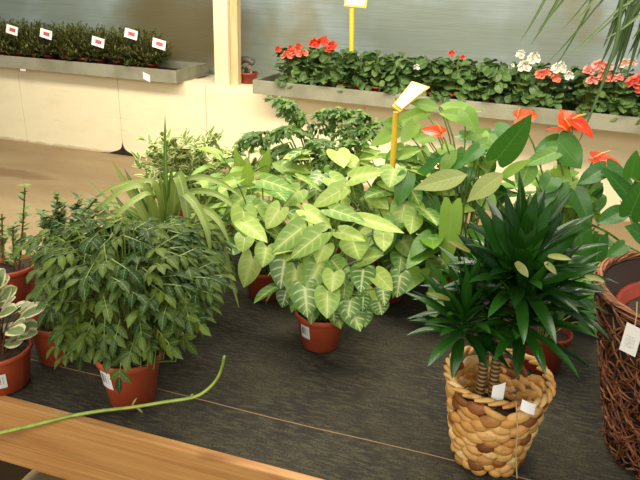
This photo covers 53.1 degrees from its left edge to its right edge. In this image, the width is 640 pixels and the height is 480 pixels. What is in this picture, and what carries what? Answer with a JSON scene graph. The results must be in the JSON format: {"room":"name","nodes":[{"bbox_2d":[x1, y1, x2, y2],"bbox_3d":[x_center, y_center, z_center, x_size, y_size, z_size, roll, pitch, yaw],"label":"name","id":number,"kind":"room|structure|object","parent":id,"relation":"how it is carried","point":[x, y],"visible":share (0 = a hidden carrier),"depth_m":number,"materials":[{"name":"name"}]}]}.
{"room":"plant shop","nodes":[
{"label":"plant shop","id":0,"kind":"room"},
{"bbox_2d":[0,67,639,222],"bbox_3d":[0.154,-0.943,5.571,15.000,0.728,0.635,9,23,16],"label":"wall","id":1,"kind":"structure","parent":0,"point":[75,111],"depth_m":5.66,"materials":[{"name":"beige paint"}]},
{"bbox_2d":[0,55,208,83],"bbox_3d":[-2.732,-1.717,6.087,3.406,0.120,0.604,9,23,16],"label":"tray","id":2,"kind":"object","parent":1,"relation":"on","point":[170,71],"visible":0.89,"depth_m":5.63,"materials":[{"name":"concrete"}]},
{"bbox_2d":[0,51,9,55],"bbox_3d":[-2.964,-1.738,6.014,0.104,0.085,0.102,-4,23,-14],"label":"pot","id":3,"kind":"object","parent":2,"relation":"in","point":[1,52],"depth_m":5.97,"materials":[{"name":"red plastic"}]},
{"bbox_2d":[0,20,12,55],"bbox_3d":[-2.967,-1.875,5.967,0.397,0.373,0.357,-4,23,-14],"label":"shrub","id":4,"kind":"object","parent":2,"relation":"in","point":[2,35],"visible":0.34,"depth_m":5.94,"materials":[{"name":"green plant"}]},
{"bbox_2d":[0,17,13,55],"bbox_3d":[-3.003,-1.953,6.152,0.357,0.373,0.397,10,24,18],"label":"shrub","id":5,"kind":"object","parent":2,"relation":"in","point":[11,54],"visible":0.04,"depth_m":6.11,"materials":[{"name":"green plant"}]},
{"bbox_2d":[0,20,31,56],"bbox_3d":[-2.792,-1.835,5.887,0.362,0.374,0.430,9,23,16],"label":"shrub","id":6,"kind":"object","parent":2,"relation":"in","point":[12,31],"visible":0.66,"depth_m":5.84,"materials":[{"name":"green plant"}]},
{"bbox_2d":[5,18,29,56],"bbox_3d":[-2.840,-1.922,6.091,0.362,0.374,0.430,2,23,-2],"label":"shrub","id":7,"kind":"object","parent":2,"relation":"in","point":[23,20],"visible":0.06,"depth_m":6.08,"materials":[{"name":"green plant"}]},
{"bbox_2d":[13,52,24,56],"bbox_3d":[-2.798,-1.707,5.954,0.104,0.085,0.102,9,23,16],"label":"pot","id":8,"kind":"object","parent":2,"relation":"in","point":[16,53],"depth_m":5.91,"materials":[{"name":"red plastic"}]},
{"bbox_2d":[13,19,52,57],"bbox_3d":[-2.641,-1.812,5.844,0.410,0.375,0.395,12,24,23],"label":"shrub","id":9,"kind":"object","parent":2,"relation":"in","point":[29,49],"visible":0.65,"depth_m":5.81,"materials":[{"name":"green plant"}]},
{"bbox_2d":[29,54,39,57],"bbox_3d":[-2.631,-1.678,5.900,0.102,0.085,0.104,12,24,23],"label":"pot","id":10,"kind":"object","parent":2,"relation":"in","point":[30,56],"depth_m":5.86,"materials":[{"name":"red plastic"}]},
{"bbox_2d":[22,18,47,58],"bbox_3d":[-2.670,-1.898,6.047,0.395,0.375,0.404,6,23,10],"label":"shrub","id":11,"kind":"object","parent":2,"relation":"in","point":[36,22],"visible":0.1,"depth_m":6.03,"materials":[{"name":"green plant"}]},
{"bbox_2d":[26,22,67,59],"bbox_3d":[-2.462,-1.785,5.800,0.397,0.373,0.357,9,23,16],"label":"shrub","id":12,"kind":"object","parent":2,"relation":"in","point":[44,34],"visible":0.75,"depth_m":5.74,"materials":[{"name":"green plant"}]},
{"bbox_2d":[43,55,55,59],"bbox_3d":[-2.465,-1.648,5.843,0.104,0.085,0.102,9,23,16],"label":"pot","id":13,"kind":"object","parent":2,"relation":"in","point":[45,56],"depth_m":5.80,"materials":[{"name":"red plastic"}]},
{"bbox_2d":[41,21,61,59],"bbox_3d":[-2.517,-1.863,5.982,0.357,0.373,0.397,-14,28,-34],"label":"shrub","id":14,"kind":"object","parent":2,"relation":"in","point":[54,24],"visible":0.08,"depth_m":5.95,"materials":[{"name":"green plant"}]},
{"bbox_2d":[45,23,84,60],"bbox_3d":[-2.273,-1.758,5.751,0.430,0.374,0.362,14,25,27],"label":"shrub","id":15,"kind":"object","parent":2,"relation":"in","point":[63,32],"visible":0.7,"depth_m":5.72,"materials":[{"name":"green plant"}]},
{"bbox_2d":[53,22,77,61],"bbox_3d":[-2.347,-1.852,5.971,0.430,0.374,0.362,15,26,28],"label":"shrub","id":16,"kind":"object","parent":2,"relation":"in","point":[67,27],"visible":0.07,"depth_m":5.89,"materials":[{"name":"green plant"}]},
{"bbox_2d":[62,56,72,60],"bbox_3d":[-2.292,-1.626,5.807,0.102,0.085,0.104,14,25,27],"label":"pot","id":17,"kind":"object","parent":2,"relation":"in","point":[66,57],"depth_m":5.76,"materials":[{"name":"red plastic"}]},
{"bbox_2d":[60,22,97,62],"bbox_3d":[-2.113,-1.733,5.704,0.404,0.375,0.395,-8,24,-23],"label":"shrub","id":18,"kind":"object","parent":2,"relation":"in","point":[80,57],"visible":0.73,"depth_m":5.66,"materials":[{"name":"green plant"}]},
{"bbox_2d":[77,58,88,62],"bbox_3d":[-2.125,-1.595,5.750,0.102,0.085,0.104,-8,24,-23],"label":"pot","id":19,"kind":"object","parent":2,"relation":"in","point":[79,59],"depth_m":5.70,"materials":[{"name":"red plastic"}]},
{"bbox_2d":[70,20,98,62],"bbox_3d":[-2.161,-1.828,5.928,0.410,0.375,0.395,-16,29,-37],"label":"shrub","id":20,"kind":"object","parent":2,"relation":"in","point":[80,26],"visible":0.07,"depth_m":5.86,"materials":[{"name":"green plant"}]},
{"bbox_2d":[80,24,113,63],"bbox_3d":[-1.991,-1.786,5.848,0.397,0.373,0.357,-8,25,-23],"label":"shrub","id":21,"kind":"object","parent":2,"relation":"in","point":[97,24],"visible":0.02,"depth_m":5.82,"materials":[{"name":"green plant"}]},
{"bbox_2d":[77,26,119,63],"bbox_3d":[-1.951,-1.710,5.667,0.397,0.373,0.357,9,23,16],"label":"shrub","id":22,"kind":"object","parent":2,"relation":"in","point":[97,41],"visible":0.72,"depth_m":5.61,"materials":[{"name":"green plant"}]},
{"bbox_2d":[95,59,106,63],"bbox_3d":[-1.953,-1.572,5.710,0.104,0.085,0.102,9,23,16],"label":"pot","id":23,"kind":"object","parent":2,"relation":"in","point":[100,61],"depth_m":5.66,"materials":[{"name":"red plastic"}]},
{"bbox_2d":[96,27,134,65],"bbox_3d":[-1.763,-1.680,5.613,0.430,0.374,0.362,15,26,29],"label":"shrub","id":24,"kind":"object","parent":2,"relation":"in","point":[114,37],"visible":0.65,"depth_m":5.59,"materials":[{"name":"green plant"}]},
{"bbox_2d":[112,60,123,65],"bbox_3d":[-1.781,-1.548,5.670,0.102,0.085,0.104,15,26,29],"label":"pot","id":25,"kind":"object","parent":2,"relation":"in","point":[120,61],"depth_m":5.63,"materials":[{"name":"red plastic"}]},
{"bbox_2d":[103,25,132,65],"bbox_3d":[-1.838,-1.771,5.824,0.430,0.374,0.362,5,23,7],"label":"shrub","id":26,"kind":"object","parent":2,"relation":"in","point":[119,28],"visible":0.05,"depth_m":5.75,"materials":[{"name":"green plant"}]},
{"bbox_2d":[110,27,151,66],"bbox_3d":[-1.610,-1.645,5.534,0.395,0.380,0.410,9,23,16],"label":"shrub","id":27,"kind":"object","parent":2,"relation":"in","point":[132,34],"visible":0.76,"depth_m":5.49,"materials":[{"name":"green plant"}]},
{"bbox_2d":[116,25,145,60],"bbox_3d":[-1.671,-1.728,5.734,0.395,0.375,0.410,22,29,39],"label":"shrub","id":28,"kind":"object","parent":2,"relation":"in","point":[135,25],"visible":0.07,"depth_m":5.69,"materials":[{"name":"green plant"}]},
{"bbox_2d":[132,27,169,68],"bbox_3d":[-1.504,-1.707,5.703,0.357,0.373,0.397,0,23,-6],"label":"shrub","id":29,"kind":"object","parent":2,"relation":"in","point":[160,36],"visible":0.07,"depth_m":5.65,"materials":[{"name":"green plant"}]},
{"bbox_2d":[130,30,172,68],"bbox_3d":[-1.439,-1.624,5.509,0.420,0.373,0.363,9,23,16],"label":"shrub","id":30,"kind":"object","parent":2,"relation":"in","point":[154,58],"visible":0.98,"depth_m":5.47,"materials":[{"name":"green plant"}]},
{"bbox_2d":[147,63,158,68],"bbox_3d":[-1.449,-1.488,5.555,0.104,0.085,0.102,9,23,16],"label":"pot","id":31,"kind":"object","parent":2,"relation":"in","point":[152,65],"depth_m":5.51,"materials":[{"name":"red plastic"}]},
{"bbox_2d":[213,0,230,84],"bbox_3d":[-0.775,-2.395,5.065,0.130,2.272,0.130,9,23,16],"label":"trim","id":32,"kind":"structure","parent":1,"relation":"on","point":[221,8],"depth_m":5.31,"materials":[{"name":"beige paint"}]},
{"bbox_2d":[230,0,240,84],"bbox_3d":[-0.676,-2.384,5.047,0.068,2.272,0.070,9,23,16],"label":"trim","id":33,"kind":"structure","parent":1,"relation":"on","point":[235,5],"depth_m":5.32,"materials":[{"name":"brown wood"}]},
{"bbox_2d":[241,56,257,83],"bbox_3d":[-0.652,-1.479,5.536,0.248,0.228,0.179,14,25,26],"label":"potted plant","id":34,"kind":"object","parent":1,"relation":"on","point":[247,77],"visible":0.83,"depth_m":5.49,"materials":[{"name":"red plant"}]},
{"bbox_2d":[0,0,639,96],"bbox_3d":[0.290,-2.415,5.233,15.000,2.285,0.015,9,23,16],"label":"window","id":35,"kind":"structure","parent":1,"relation":"in","point":[477,30],"depth_m":5.43,"materials":[{"name":"clear glass"}]},
{"bbox_2d":[253,72,639,133],"bbox_3d":[1.411,-0.975,4.679,3.970,0.106,0.520,10,24,18],"label":"tray","id":36,"kind":"object","parent":1,"relation":"on","point":[266,85],"visible":0.57,"depth_m":4.72,"materials":[{"name":"concrete"}]},
{"bbox_2d":[272,43,308,85],"bbox_3d":[-0.210,-1.369,5.018,0.317,0.370,0.328,9,23,16],"label":"flowering plant","id":37,"kind":"object","parent":36,"relation":"on","point":[286,54],"visible":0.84,"depth_m":4.95,"materials":[{"name":"green plant"}]},
{"bbox_2d":[283,50,321,88],"bbox_3d":[-0.107,-1.328,5.005,0.343,0.312,0.303,-2,23,-9],"label":"flowering plant","id":38,"kind":"object","parent":36,"relation":"on","point":[302,77],"visible":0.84,"depth_m":4.94,"materials":[{"name":"green plant"}]},
{"bbox_2d":[307,47,324,85],"bbox_3d":[-0.051,-1.405,5.185,0.318,0.321,0.361,9,23,16],"label":"flowering plant","id":39,"kind":"object","parent":36,"relation":"in","point":[310,48],"visible":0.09,"depth_m":5.13,"materials":[{"name":"green plant"}]},
{"bbox_2d":[308,36,343,86],"bbox_3d":[0.045,-1.352,4.920,0.318,0.433,0.361,9,23,16],"label":"flowering plant","id":40,"kind":"object","parent":36,"relation":"on","point":[323,58],"visible":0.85,"depth_m":4.84,"materials":[{"name":"green plant"}]},
{"bbox_2d":[322,47,348,79],"bbox_3d":[0.147,-1.373,5.119,0.317,0.327,0.332,9,23,16],"label":"flowering plant","id":41,"kind":"object","parent":36,"relation":"in","point":[346,50],"visible":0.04,"depth_m":5.09,"materials":[{"name":"green plant"}]},
{"bbox_2d":[320,51,358,88],"bbox_3d":[0.179,-1.284,4.914,0.361,0.321,0.318,-7,24,-21],"label":"flowering plant","id":42,"kind":"object","parent":36,"relation":"on","point":[339,66],"visible":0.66,"depth_m":4.85,"materials":[{"name":"green plant"}]},
{"bbox_2d":[344,0,366,77],"bbox_3d":[0.262,-1.536,4.918,0.178,0.795,0.084,9,23,16],"label":"price sign","id":43,"kind":"object","parent":36,"relation":"in","point":[349,3],"visible":0.63,"depth_m":4.82,"materials":[{"name":"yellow plastic"}]},
{"bbox_2d":[336,51,377,91],"bbox_3d":[0.281,-1.268,4.877,0.317,0.327,0.332,9,23,15],"label":"flowering plant","id":44,"kind":"object","parent":36,"relation":"on","point":[355,69],"visible":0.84,"depth_m":4.83,"materials":[{"name":"green plant"}]},
{"bbox_2d":[343,49,372,90],"bbox_3d":[0.306,-1.341,5.076,0.305,0.312,0.342,-14,27,-34],"label":"flowering plant","id":45,"kind":"object","parent":36,"relation":"in","point":[356,53],"visible":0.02,"depth_m":5.00,"materials":[{"name":"green plant"}]},
{"bbox_2d":[360,55,394,91],"bbox_3d":[0.431,-1.232,4.823,0.303,0.312,0.343,-5,24,-18],"label":"flowering plant","id":46,"kind":"object","parent":36,"relation":"on","point":[375,69],"visible":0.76,"depth_m":4.75,"materials":[{"name":"green plant"}]},
{"bbox_2d":[368,50,396,85],"bbox_3d":[0.474,-1.317,5.023,0.318,0.321,0.361,-7,24,-22],"label":"flowering plant","id":47,"kind":"object","parent":36,"relation":"in","point":[376,51],"visible":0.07,"depth_m":5.00,"materials":[{"name":"green plant"}]},
{"bbox_2d":[374,53,413,94],"bbox_3d":[0.552,-1.206,4.754,0.332,0.327,0.317,6,23,9],"label":"flowering plant","id":48,"kind":"object","parent":36,"relation":"on","point":[391,87],"visible":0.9,"depth_m":4.70,"materials":[{"name":"green plant"}]},
{"bbox_2d":[395,51,419,82],"bbox_3d":[0.652,-1.286,4.964,0.318,0.321,0.361,-7,24,-22],"label":"flowering plant","id":49,"kind":"object","parent":36,"relation":"in","point":[399,52],"visible":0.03,"depth_m":4.95,"materials":[{"name":"green plant"}]},
{"bbox_2d":[390,58,438,99],"bbox_3d":[0.698,-1.185,4.737,0.343,0.312,0.303,-2,23,-9],"label":"flowering plant","id":50,"kind":"object","parent":36,"relation":"on","point":[413,71],"visible":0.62,"depth_m":4.66,"materials":[{"name":"green plant"}]},
{"bbox_2d":[415,55,442,88],"bbox_3d":[0.834,-1.247,4.899,0.343,0.312,0.303,11,24,20],"label":"flowering plant","id":51,"kind":"object","parent":36,"relation":"in","point":[419,57],"visible":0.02,"depth_m":4.85,"materials":[{"name":"green plant"}]},
{"bbox_2d":[416,58,455,101],"bbox_3d":[0.854,-1.165,4.686,0.317,0.327,0.332,-3,23,-12],"label":"flowering plant","id":52,"kind":"object","parent":36,"relation":"in","point":[431,80],"visible":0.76,"depth_m":4.63,"materials":[{"name":"green plant"}]},
{"bbox_2d":[435,56,465,90],"bbox_3d":[1.017,-1.223,4.849,0.318,0.321,0.361,17,27,32],"label":"flowering plant","id":53,"kind":"object","parent":36,"relation":"in","point":[455,62],"visible":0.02,"depth_m":4.84,"materials":[{"name":"green plant"}]},
{"bbox_2d":[435,50,471,102],"bbox_3d":[0.977,-1.172,4.616,0.317,0.402,0.330,9,23,16],"label":"flowering plant","id":54,"kind":"object","parent":36,"relation":"on","point":[446,67],"visible":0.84,"depth_m":4.57,"materials":[{"name":"green plant"}]},
{"bbox_2d":[443,62,494,102],"bbox_3d":[1.089,-1.115,4.607,0.343,0.312,0.303,-10,25,-27],"label":"flowering plant","id":55,"kind":"object","parent":36,"relation":"in","point":[467,89],"visible":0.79,"depth_m":4.55,"materials":[{"name":"green plant"}]},
{"bbox_2d":[466,57,497,101],"bbox_3d":[1.173,-1.199,4.797,0.317,0.327,0.332,12,25,23],"label":"flowering plant","id":56,"kind":"object","parent":36,"relation":"in","point":[487,61],"visible":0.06,"depth_m":4.74,"materials":[{"name":"green plant"}]},
{"bbox_2d":[473,64,512,103],"bbox_3d":[1.217,-1.091,4.550,0.318,0.321,0.361,19,28,34],"label":"flowering plant","id":57,"kind":"object","parent":36,"relation":"on","point":[495,80],"visible":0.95,"depth_m":4.48,"materials":[{"name":"green plant"}]},
{"bbox_2d":[487,61,520,95],"bbox_3d":[1.367,-1.153,4.724,0.303,0.312,0.343,-6,24,-19],"label":"flowering plant","id":58,"kind":"object","parent":36,"relation":"in","point":[514,62],"visible":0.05,"depth_m":4.72,"materials":[{"name":"green plant"}]},
{"bbox_2d":[499,49,541,105],"bbox_3d":[1.414,-1.112,4.463,0.318,0.441,0.361,9,23,16],"label":"flowering plant","id":59,"kind":"object","parent":36,"relation":"on","point":[527,71],"visible":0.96,"depth_m":4.40,"materials":[{"name":"green plant"}]},
{"bbox_2d":[509,62,550,105],"bbox_3d":[1.527,-1.135,4.677,0.317,0.327,0.332,10,24,18],"label":"flowering plant","id":60,"kind":"object","parent":36,"relation":"in","point":[540,65],"visible":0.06,"depth_m":4.64,"materials":[{"name":"green plant"}]},
{"bbox_2d":[518,61,574,110],"bbox_3d":[1.571,-1.061,4.432,0.389,0.381,0.309,9,23,16],"label":"flowering plant","id":61,"kind":"object","parent":36,"relation":"on","point":[543,99],"visible":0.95,"depth_m":4.36,"materials":[{"name":"green plant"}]},
{"bbox_2d":[547,65,580,108],"bbox_3d":[1.736,-1.094,4.606,0.361,0.321,0.318,4,23,5],"label":"flowering plant","id":62,"kind":"object","parent":36,"relation":"in","point":[574,69],"visible":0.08,"depth_m":4.57,"materials":[{"name":"green plant"}]},
{"bbox_2d":[564,67,600,104],"bbox_3d":[1.901,-1.056,4.543,0.343,0.312,0.303,1,23,-4],"label":"flowering plant","id":63,"kind":"object","parent":36,"relation":"in","point":[571,86],"visible":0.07,"depth_m":4.56,"materials":[{"name":"green plant"}]},
{"bbox_2d":[570,59,617,116],"bbox_3d":[1.847,-1.024,4.325,0.317,0.415,0.328,9,23,16],"label":"flowering plant","id":64,"kind":"object","parent":36,"relation":"on","point":[586,78],"visible":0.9,"depth_m":4.27,"materials":[{"name":"green plant"}]},
{"bbox_2d":[595,58,639,113],"bbox_3d":[1.989,-1.007,4.274,0.318,0.434,0.361,9,23,16],"label":"flowering plant","id":65,"kind":"object","parent":36,"relation":"in","point":[610,106],"visible":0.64,"depth_m":4.19,"materials":[{"name":"green plant"}]},
{"bbox_2d":[605,68,633,104],"bbox_3d":[2.058,-1.038,4.495,0.317,0.327,0.332,6,23,8],"label":"flowering plant","id":66,"kind":"object","parent":36,"relation":"in","point":[620,69],"visible":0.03,"depth_m":4.47,"materials":[{"name":"green plant"}]},
{"bbox_2d":[604,72,639,121],"bbox_3d":[2.068,-0.960,4.274,0.343,0.352,0.303,-2,23,-9],"label":"flowering plant","id":67,"kind":"object","parent":36,"relation":"on","point":[634,80],"visible":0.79,"depth_m":4.20,"materials":[{"name":"green plant"}]},
{"bbox_2d":[628,94,639,124],"bbox_3d":[2.192,-0.916,4.234,0.306,0.312,0.342,18,27,33],"label":"flowering plant","id":68,"kind":"object","parent":36,"relation":"in","point":[636,97],"visible":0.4,"depth_m":4.20,"materials":[{"name":"green plant"}]},
{"bbox_2d":[0,139,639,479],"bbox_3d":[-1.119,0.869,2.095,15.000,0.050,8.400,9,23,16],"label":"floor","id":69,"kind":"structure","parent":0,"point":[48,169],"depth_m":5.18,"materials":[{"name":"concrete"}]},
{"bbox_2d":[0,215,637,479],"bbox_3d":[0.450,0.638,1.790,2.966,0.726,1.180,9,23,16],"label":"display table","id":70,"kind":"object","parent":69,"relation":"on","point":[371,406],"visible":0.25,"depth_m":1.43,"materials":[{"name":"fabric"}]},
{"bbox_2d":[0,184,36,303],"bbox_3d":[-0.874,0.005,1.782,0.140,0.359,0.203,-17,29,-39],"label":"bush","id":71,"kind":"object","parent":70,"relation":"on","point":[17,273],"visible":0.7,"depth_m":1.78,"materials":[{"name":"green plant"}]},
{"bbox_2d":[0,254,36,303],"bbox_3d":[-0.876,0.119,1.826,0.140,0.115,0.140,9,23,16],"label":"pot","id":72,"kind":"object","parent":71,"relation":"on","point":[17,273],"depth_m":1.80,"materials":[{"name":"ceramic"}]},
{"bbox_2d":[0,268,45,395],"bbox_3d":[-0.722,0.196,1.417,0.218,0.296,0.214,9,23,16],"label":"potted peperomia","id":73,"kind":"object","parent":70,"relation":"on","point":[16,343],"visible":0.99,"depth_m":1.43,"materials":[{"name":"plant"}]},
{"bbox_2d":[0,332,32,395],"bbox_3d":[-0.730,0.285,1.459,0.150,0.100,0.150,9,23,16],"label":"pot","id":74,"kind":"object","parent":73,"relation":"on","point":[15,357],"depth_m":1.43,"materials":[{"name":"ceramic"}]},
{"bbox_2d":[13,226,103,366],"bbox_3d":[-0.558,0.140,1.526,0.276,0.330,0.371,-6,24,-19],"label":"bush","id":75,"kind":"object","parent":70,"relation":"on","point":[40,340],"visible":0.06,"depth_m":1.51,"materials":[{"name":"green plant"}]},
{"bbox_2d":[30,312,72,366],"bbox_3d":[-0.642,0.241,1.563,0.124,0.108,0.124,9,23,16],"label":"pot","id":76,"kind":"object","parent":75,"relation":"on","point":[40,340],"depth_m":1.52,"materials":[{"name":"ceramic"}]},
{"bbox_2d":[35,191,111,247],"bbox_3d":[-0.655,0.031,1.704,0.277,0.388,0.138,11,24,20],"label":"bush","id":77,"kind":"object","parent":70,"relation":"on","point":[44,223],"visible":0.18,"depth_m":1.64,"materials":[{"name":"green plant"}]},
{"bbox_2d":[0,355,225,434],"bbox_3d":[-0.531,0.355,1.371,0.664,0.283,0.045,3,23,3],"label":"shoot","id":78,"kind":"object","parent":70,"relation":"on","point":[207,389],"visible":1,"depth_m":1.35,"materials":[{"name":"green plant"}]},
{"bbox_2d":[19,204,237,410],"bbox_3d":[-0.398,0.152,1.385,0.409,0.427,0.503,-10,26,-28],"label":"potted plant","id":79,"kind":"object","parent":70,"relation":"on","point":[137,294],"visible":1,"depth_m":1.26,"materials":[{"name":"green plant"}]},
{"bbox_2d":[94,343,162,410],"bbox_3d":[-0.420,0.300,1.421,0.144,0.125,0.144,9,23,16],"label":"pot","id":80,"kind":"object","parent":79,"relation":"on","point":[143,385],"depth_m":1.38,"materials":[{"name":"ceramic"}]},
{"bbox_2d":[85,121,242,306],"bbox_3d":[-0.436,-0.078,1.786,0.621,0.541,0.427,9,23,16],"label":"leaf plant","id":81,"kind":"object","parent":70,"relation":"on","point":[171,201],"visible":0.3,"depth_m":1.73,"materials":[{"name":"plant"}]},
{"bbox_2d":[109,213,238,336],"bbox_3d":[-0.431,0.099,1.639,0.448,0.328,0.371,9,23,16],"label":"bush","id":82,"kind":"object","parent":70,"relation":"on","point":[215,248],"visible":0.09,"depth_m":1.60,"materials":[{"name":"green plant"}]},
{"bbox_2d":[131,126,259,222],"bbox_3d":[-0.481,-0.239,2.394,0.611,0.371,0.286,9,23,16],"label":"bush","id":83,"kind":"object","parent":70,"relation":"on","point":[183,156],"visible":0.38,"depth_m":2.34,"materials":[{"name":"green plant"}]},
{"bbox_2d":[188,141,286,248],"bbox_3d":[-0.280,-0.149,2.207,0.378,0.362,0.354,-7,24,-21],"label":"leaf plant","id":84,"kind":"object","parent":70,"relation":"on","point":[238,160],"visible":0.16,"depth_m":2.15,"materials":[{"name":"plant"}]},
{"bbox_2d":[168,147,308,248],"bbox_3d":[-0.263,-0.100,2.040,0.472,0.400,0.286,9,23,16],"label":"leaf plant","id":85,"kind":"object","parent":70,"relation":"on","point":[248,174],"visible":0.28,"depth_m":2.02,"materials":[{"name":"green plant"}]},
{"bbox_2d":[210,173,319,301],"bbox_3d":[-0.167,-0.015,1.861,0.330,0.389,0.289,2,23,-1],"label":"plant","id":86,"kind":"object","parent":70,"relation":"on","point":[289,193],"visible":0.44,"depth_m":1.77,"materials":[{"name":"green plant"}]},
{"bbox_2d":[234,96,385,187],"bbox_3d":[-0.054,-0.208,2.148,0.535,0.532,0.289,12,24,22],"label":"feathery plant","id":87,"kind":"object","parent":70,"relation":"on","point":[285,107],"visible":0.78,"depth_m":2.04,"materials":[{"name":"green plant"}]},
{"bbox_2d":[230,181,410,352],"bbox_3d":[-0.010,0.078,1.560,0.345,0.459,0.341,-9,25,-25],"label":"plant","id":88,"kind":"object","parent":70,"relation":"on","point":[319,289],"visible":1,"depth_m":1.50,"materials":[{"name":"green plant"}]},
{"bbox_2d":[281,146,380,253],"bbox_3d":[0.016,-0.100,2.044,0.288,0.418,0.345,-18,30,-40],"label":"plant","id":89,"kind":"object","parent":70,"relation":"on","point":[342,157],"visible":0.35,"depth_m":1.95,"materials":[{"name":"green plant"}]},
{"bbox_2d":[321,155,454,303],"bbox_3d":[0.202,-0.021,1.862,0.409,0.425,0.307,9,23,16],"label":"plant","id":90,"kind":"object","parent":70,"relation":"on","point":[377,195],"visible":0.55,"depth_m":1.76,"materials":[{"name":"green plant"}]},
{"bbox_2d":[390,81,429,199],"bbox_3d":[0.236,-0.182,1.871,0.127,0.546,0.047,-16,28,-37],"label":"price sign","id":91,"kind":"object","parent":90,"relation":"in","point":[414,90],"visible":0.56,"depth_m":1.78,"materials":[{"name":"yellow plastic"}]},
{"bbox_2d":[370,98,536,319],"bbox_3d":[0.426,-0.091,1.827,0.656,0.599,0.555,9,23,16],"label":"anthurium","id":92,"kind":"object","parent":70,"relation":"on","point":[456,186],"visible":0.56,"depth_m":1.75,"materials":[{"name":"plant"}]},
{"bbox_2d":[420,125,446,136],"bbox_3d":[0.306,-0.297,1.738,0.072,0.026,0.025,12,24,23],"label":"flower","id":93,"kind":"object","parent":92,"relation":"on","point":[434,130],"depth_m":1.74,"materials":[{"name":"red plant"}]},
{"bbox_2d":[443,346,555,478],"bbox_3d":[0.343,0.340,1.272,0.213,0.223,0.212,20,28,36],"label":"woven basket","id":94,"kind":"object","parent":70,"relation":"on","point":[483,445],"visible":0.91,"depth_m":1.22,"materials":[{"name":"wicker"}]},
{"bbox_2d":[402,172,616,438],"bbox_3d":[0.341,0.158,1.207,0.372,0.581,0.339,9,23,16],"label":"dracaena","id":95,"kind":"object","parent":94,"relation":"in","point":[521,265],"visible":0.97,"depth_m":1.12,"materials":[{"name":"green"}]},
{"bbox_2d":[464,393,517,438],"bbox_3d":[0.341,0.388,1.291,0.134,0.093,0.133,9,23,16],"label":"pot","id":96,"kind":"object","parent":95,"relation":"on","point":[505,412],"depth_m":1.30,"materials":[{"name":"brown"}]},
{"bbox_2d":[523,261,596,373],"bbox_3d":[0.579,0.188,1.586,0.286,0.280,0.240,9,23,16],"label":"leaf plant","id":97,"kind":"object","parent":70,"relation":"on","point":[564,337],"visible":0.12,"depth_m":1.57,"materials":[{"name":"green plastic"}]},
{"bbox_2d":[501,107,637,319],"bbox_3d":[0.664,-0.068,1.800,0.468,0.594,0.473,-14,28,-34],"label":"anthurium","id":98,"kind":"object","parent":70,"relation":"on","point":[587,198],"visible":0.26,"depth_m":1.67,"materials":[{"name":"plant"}]},
{"bbox_2d":[513,109,537,123],"bbox_3d":[0.554,-0.331,1.724,0.067,0.042,0.017,5,23,7],"label":"flower","id":99,"kind":"object","parent":98,"relation":"on","point":[520,114],"depth_m":1.73,"materials":[{"name":"red plant"}]},
{"bbox_2d":[546,127,566,131],"bbox_3d":[0.625,-0.290,1.684,0.062,0.009,0.041,9,23,16],"label":"flower","id":100,"kind":"object","parent":98,"relation":"on","point":[564,129],"depth_m":1.69,"materials":[{"name":"red plant"}]},
{"bbox_2d":[558,109,576,130],"bbox_3d":[0.654,-0.312,1.685,0.057,0.052,0.051,9,23,16],"label":"flower","id":101,"kind":"object","parent":98,"relation":"on","point":[565,118],"depth_m":1.68,"materials":[{"name":"red plant"}]},
{"bbox_2d":[566,114,592,138],"bbox_3d":[0.672,-0.294,1.658,0.074,0.054,0.050,9,23,16],"label":"flower","id":102,"kind":"object","parent":98,"relation":"on","point":[576,122],"depth_m":1.66,"materials":[{"name":"red plant"}]},
{"bbox_2d":[587,151,619,165],"bbox_3d":[0.748,-0.204,1.671,0.096,0.039,0.054,9,23,16],"label":"flower","id":103,"kind":"object","parent":98,"relation":"on","point":[600,158],"depth_m":1.68,"materials":[{"name":"red plant"}]},
{"bbox_2d":[593,250,639,479],"bbox_3d":[0.740,0.256,1.248,0.452,0.421,0.451,9,23,16],"label":"basket","id":104,"kind":"object","parent":70,"relation":"on","point":[618,358],"visible":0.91,"depth_m":1.23,"materials":[{"name":"brown wicker"}]},
{"bbox_2d":[597,150,639,313],"bbox_3d":[0.730,0.157,1.197,0.472,0.615,0.414,9,23,16],"label":"anthurium","id":105,"kind":"object","parent":104,"relation":"in","point":[628,295],"visible":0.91,"depth_m":1.19,"materials":[{"name":"green plant"}]},
{"bbox_2d":[616,281,639,304],"bbox_3d":[0.739,0.294,1.265,0.348,0.312,0.346,9,23,16],"label":"pot","id":106,"kind":"object","parent":105,"relation":"on","point":[629,294],"depth_m":1.32,"materials":[{"name":"red plastic"}]},
{"bbox_3d":[-0.270,-1.868,1.711,8.000,0.120,0.080,9,23,16],"label":"ceiling beam","id":107,"kind":"structure","parent":0,"visible":0},
{"bbox_2d":[521,0,639,140],"bbox_3d":[0.981,-0.949,1.636,0.768,1.428,0.534,9,23,16],"label":"hanging plant","id":108,"kind":"object","parent":107,"relation":"hanging from","point":[623,33],"visible":0.98,"depth_m":1.81,"materials":[{"name":"green plant"}]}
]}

